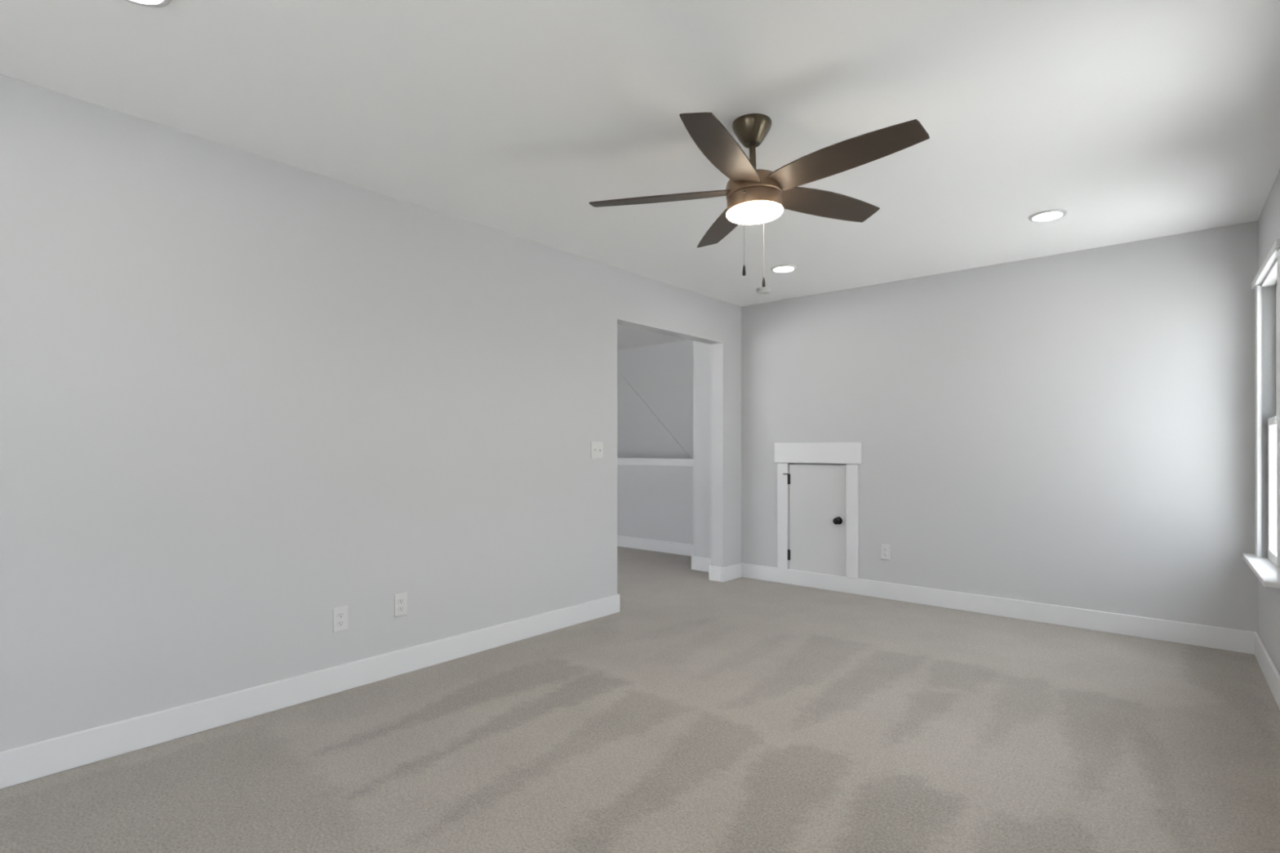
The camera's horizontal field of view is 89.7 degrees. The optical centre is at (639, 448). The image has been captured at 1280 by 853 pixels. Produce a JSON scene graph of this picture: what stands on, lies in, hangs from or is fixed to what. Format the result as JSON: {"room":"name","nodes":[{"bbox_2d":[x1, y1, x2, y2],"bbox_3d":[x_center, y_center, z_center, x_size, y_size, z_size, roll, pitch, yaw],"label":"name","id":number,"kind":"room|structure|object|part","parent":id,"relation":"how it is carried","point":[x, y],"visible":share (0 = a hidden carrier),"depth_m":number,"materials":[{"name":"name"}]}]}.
{"room":"empty bonus room","nodes":[
{"label":"empty bonus room","id":0,"kind":"room"},
{"bbox_2d":[0,74,741,751],"bbox_3d":[-1.379,-0.058,3.237,0.125,2.440,6.900,0,0,41],"label":"wall","id":1,"kind":"structure","parent":0,"point":[246,398],"depth_m":2.81,"materials":[{"name":"grey paint"}]},
{"bbox_2d":[0,593,619,789],"bbox_3d":[-1.907,1.099,2.610,0.140,0.127,5.262,0,0,41],"label":"baseboard","id":2,"kind":"structure","parent":1,"relation":"attached to","point":[30,762],"depth_m":2.78,"materials":[{"name":"white paint"}]},
{"bbox_2d":[333,605,347,632],"bbox_3d":[-1.431,0.817,3.074,0.009,0.115,0.070,0,0,41],"label":"wall outlet","id":3,"kind":"object","parent":1,"relation":"attached to","point":[340,614],"visible":1,"depth_m":3.07,"materials":[{"name":"white plastic"}]},
{"bbox_2d":[337,612,344,618],"bbox_3d":[-1.429,0.797,3.073,0.004,0.028,0.033,0,0,41],"label":"receptacle","id":4,"kind":"object","parent":3,"relation":"attached to","point":[340,615],"depth_m":3.07,"materials":[{"name":"white plastic"}]},
{"bbox_2d":[337,619,344,626],"bbox_3d":[-1.429,0.837,3.073,0.004,0.028,0.033,0,0,41],"label":"receptacle","id":5,"kind":"object","parent":3,"relation":"attached to","point":[340,623],"depth_m":3.07,"materials":[{"name":"white plastic"}]},
{"bbox_2d":[394,592,407,617],"bbox_3d":[-1.229,0.806,3.308,0.009,0.115,0.070,0,0,41],"label":"wall outlet","id":6,"kind":"object","parent":1,"relation":"attached to","point":[401,599],"visible":1,"depth_m":3.30,"materials":[{"name":"white plastic"}]},
{"bbox_2d":[398,598,404,604],"bbox_3d":[-1.228,0.786,3.307,0.004,0.028,0.033,0,0,41],"label":"receptacle","id":7,"kind":"object","parent":6,"relation":"attached to","point":[401,601],"depth_m":3.31,"materials":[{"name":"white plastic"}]},
{"bbox_2d":[398,605,404,611],"bbox_3d":[-1.228,0.826,3.307,0.004,0.028,0.033,0,0,41],"label":"receptacle","id":8,"kind":"object","parent":6,"relation":"attached to","point":[401,608],"depth_m":3.31,"materials":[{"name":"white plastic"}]},
{"bbox_2d":[591,441,603,458],"bbox_3d":[-0.289,0.013,4.396,0.020,0.115,0.116,0,0,41],"label":"light switch","id":9,"kind":"object","parent":1,"relation":"attached to","point":[597,447],"visible":1,"depth_m":4.40,"materials":[{"name":"white plastic"}]},
{"bbox_2d":[708,562,742,582],"bbox_3d":[0.765,1.099,5.735,0.155,0.127,0.315,0,0,41],"label":"baseboard","id":10,"kind":"structure","parent":1,"relation":"attached to","point":[719,574],"depth_m":5.64,"materials":[{"name":"white paint"}]},
{"bbox_2d":[0,0,1279,350],"bbox_3d":[-0.919,-1.328,3.600,7.500,0.100,8.450,0,0,41],"label":"ceiling","id":11,"kind":"structure","parent":0,"point":[1136,120],"depth_m":2.42,"materials":[{"name":"white paint"}]},
{"bbox_2d":[124,0,171,7],"bbox_3d":[-1.397,-1.273,1.769,0.180,0.010,0.180,0,0,41],"label":"recessed light","id":12,"kind":"object","parent":11,"relation":"in","point":[148,3],"visible":1,"depth_m":1.83,"materials":[{"name":"white plastic"}]},
{"bbox_2d":[589,112,929,287],"bbox_3d":[0.475,-0.964,2.498,1.224,0.628,1.264,0,0,41],"label":"ceiling fan","id":13,"kind":"object","parent":11,"relation":"hanging from","point":[754,196],"visible":1,"depth_m":2.43,"materials":[{"name":"brown metal"}]},
{"bbox_3d":[0.083,-1.000,2.585,0.565,0.050,0.148,0,0,8],"label":"blade","id":14,"kind":"part","parent":13,"relation":"part of","materials":[{"name":"brown wood"}]},
{"bbox_3d":[0.388,-1.007,2.894,0.147,0.048,0.565,0,0,-10],"label":"blade","id":15,"kind":"part","parent":13,"relation":"part of","materials":[{"name":"brown wood"}]},
{"bbox_3d":[0.282,-1.013,2.199,0.149,0.035,0.566,0,0,26],"label":"blade","id":16,"kind":"part","parent":13,"relation":"part of","materials":[{"name":"brown wood"}]},
{"bbox_3d":[0.394,-0.832,2.431,0.008,0.281,0.010,0,0,29],"label":"pull chain","id":17,"kind":"part","parent":13,"relation":"part of","materials":[{"name":"metal"}]},
{"bbox_3d":[0.393,-0.671,2.430,0.013,0.042,0.013,0,0,41],"label":"pull knob","id":18,"kind":"part","parent":13,"relation":"part of","materials":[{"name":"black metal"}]},
{"bbox_3d":[0.504,-0.676,2.624,0.013,0.041,0.013,0,0,41],"label":"pull knob","id":19,"kind":"part","parent":13,"relation":"part of","materials":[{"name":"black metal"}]},
{"bbox_3d":[0.504,-0.834,2.623,0.008,0.276,0.010,0,0,31],"label":"pull chain","id":20,"kind":"part","parent":13,"relation":"part of","materials":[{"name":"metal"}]},
{"bbox_3d":[0.776,-1.022,2.700,0.566,0.048,0.147,0,0,-28],"label":"blade","id":21,"kind":"part","parent":13,"relation":"part of","materials":[{"name":"brown wood"}]},
{"bbox_3d":[0.712,-1.024,2.272,0.570,0.046,0.153,0,0,41],"label":"blade","id":22,"kind":"part","parent":13,"relation":"part of","materials":[{"name":"brown wood"}]},
{"bbox_2d":[756,287,771,294],"bbox_3d":[0.993,-1.258,5.160,0.116,0.041,0.116,0,0,41],"label":"smoke detector","id":23,"kind":"object","parent":11,"relation":"attached to","point":[762,291],"visible":1,"depth_m":5.12,"materials":[{"name":"white plastic"}]},
{"bbox_2d":[770,264,796,272],"bbox_3d":[1.021,-1.273,4.574,0.180,0.010,0.180,0,0,41],"label":"recessed light","id":24,"kind":"object","parent":11,"relation":"in","point":[785,268],"visible":1,"depth_m":4.56,"materials":[{"name":"white plastic"}]},
{"bbox_2d":[1028,208,1066,222],"bbox_3d":[2.237,-1.273,3.531,0.180,0.010,0.180,0,0,41],"label":"recessed light","id":25,"kind":"object","parent":11,"relation":"in","point":[1049,215],"visible":1,"depth_m":3.52,"materials":[{"name":"white plastic"}]},
{"bbox_2d":[0,546,1279,852],"bbox_3d":[-0.870,1.162,3.657,7.500,0.001,8.200,0,0,41],"label":"floor","id":26,"kind":"structure","parent":0,"point":[700,714],"depth_m":2.47,"materials":[{"name":"carpet"}]},
{"bbox_2d":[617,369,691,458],"bbox_3d":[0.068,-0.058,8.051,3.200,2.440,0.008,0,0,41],"label":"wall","id":27,"kind":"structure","parent":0,"point":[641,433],"depth_m":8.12,"materials":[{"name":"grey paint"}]},
{"bbox_2d":[617,340,693,544],"bbox_3d":[0.196,-0.058,7.663,3.900,2.440,0.670,0,0,41],"label":"wall","id":28,"kind":"structure","parent":0,"point":[654,502],"depth_m":7.59,"materials":[{"name":"grey paint"}]},
{"bbox_2d":[617,457,693,466],"bbox_3d":[-0.245,0.158,7.686,3.200,0.081,0.160,0,0,41],"label":"trim","id":29,"kind":"structure","parent":28,"relation":"on","point":[621,461],"depth_m":7.24,"materials":[{"name":"white paint"}]},
{"bbox_2d":[617,535,711,572],"bbox_3d":[-0.348,1.099,7.290,3.560,0.127,0.625,0,0,41],"label":"baseboard","id":30,"kind":"structure","parent":28,"relation":"attached to","point":[698,563],"depth_m":7.13,"materials":[{"name":"white paint"}]},
{"bbox_2d":[693,221,1257,632],"bbox_3d":[2.350,-0.058,4.978,4.334,2.440,0.600,0,0,41],"label":"wall","id":31,"kind":"structure","parent":0,"point":[1077,429],"depth_m":4.30,"materials":[{"name":"grey paint"}]},
{"bbox_2d":[774,442,861,578],"bbox_3d":[1.459,0.497,5.332,0.759,1.087,0.098,0,0,41],"label":"door","id":32,"kind":"structure","parent":31,"relation":"in","point":[824,498],"depth_m":5.33,"materials":[{"name":"paint"}]},
{"bbox_3d":[1.228,0.584,5.533,0.096,0.911,0.019,0,0,41],"label":"casing","id":33,"kind":"part","parent":32,"relation":"part of","materials":[{"name":"white paint"}]},
{"bbox_3d":[1.479,0.590,5.356,0.505,0.903,0.035,0,0,41],"label":"panel","id":34,"kind":"part","parent":32,"relation":"part of","materials":[{"name":"paint"}]},
{"bbox_3d":[1.458,0.040,5.331,0.759,0.172,0.026,0,0,41],"label":"head casing","id":35,"kind":"part","parent":32,"relation":"part of","materials":[{"name":"white paint"}]},
{"bbox_3d":[1.593,0.588,5.194,0.062,0.062,0.063,0,0,41],"label":"knob","id":36,"kind":"part","parent":32,"relation":"part of","materials":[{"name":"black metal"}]},
{"bbox_3d":[1.693,0.584,5.134,0.095,0.911,0.019,0,0,41],"label":"casing","id":37,"kind":"part","parent":32,"relation":"part of","materials":[{"name":"white paint"}]},
{"bbox_2d":[880,544,889,559],"bbox_3d":[1.895,0.803,4.967,0.070,0.115,0.009,0,0,41],"label":"wall outlet","id":38,"kind":"object","parent":31,"relation":"attached to","point":[885,548],"visible":1,"depth_m":4.96,"materials":[{"name":"white plastic"}]},
{"bbox_2d":[742,563,1257,654],"bbox_3d":[2.196,1.099,4.705,3.360,0.127,0.015,0,0,41],"label":"baseboard","id":39,"kind":"structure","parent":31,"relation":"attached to","point":[1188,633],"depth_m":4.33,"materials":[{"name":"white paint"}]},
{"bbox_2d":[1257,169,1279,674],"bbox_3d":[1.380,-0.058,0.900,0.162,2.440,7.140,0,0,39],"label":"wall","id":40,"kind":"structure","parent":0,"point":[1268,220],"depth_m":3.27,"materials":[{"name":"grey paint"}]},
{"bbox_2d":[1242,238,1279,588],"bbox_3d":[3.164,-0.150,3.168,0.217,1.537,1.000,0,0,39],"label":"window","id":41,"kind":"structure","parent":40,"relation":"in","point":[1267,570],"depth_m":3.45,"materials":[{"name":"white paint"}]},
{"bbox_3d":[3.113,-0.901,3.196,0.030,0.035,0.980,0,0,39],"label":"head casing","id":42,"kind":"part","parent":41,"relation":"part of","materials":[{"name":"white paint"}]},
{"bbox_3d":[3.112,-0.145,3.184,0.018,1.474,0.938,0,0,39],"label":"casing","id":43,"kind":"part","parent":41,"relation":"part of","materials":[{"name":"white paint"}]},
{"bbox_3d":[3.149,0.216,3.154,0.030,0.752,0.756,0,0,39],"label":"sash","id":44,"kind":"part","parent":41,"relation":"part of","materials":[{"name":"white plastic"}]},
{"bbox_3d":[3.149,0.211,3.154,0.006,0.672,0.682,0,0,39],"label":"pane","id":45,"kind":"part","parent":41,"relation":"part of","materials":[{"name":"glass"}]},
{"bbox_3d":[3.174,-0.495,3.134,0.033,0.750,0.756,0,0,39],"label":"sash","id":46,"kind":"part","parent":41,"relation":"part of","materials":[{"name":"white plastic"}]},
{"bbox_2d":[1254,632,1279,709],"bbox_3d":[1.264,1.099,0.895,0.015,0.127,6.986,0,0,39],"label":"baseboard","id":47,"kind":"structure","parent":40,"relation":"attached to","point":[1271,673],"depth_m":3.15,"materials":[{"name":"white paint"}]}
]}

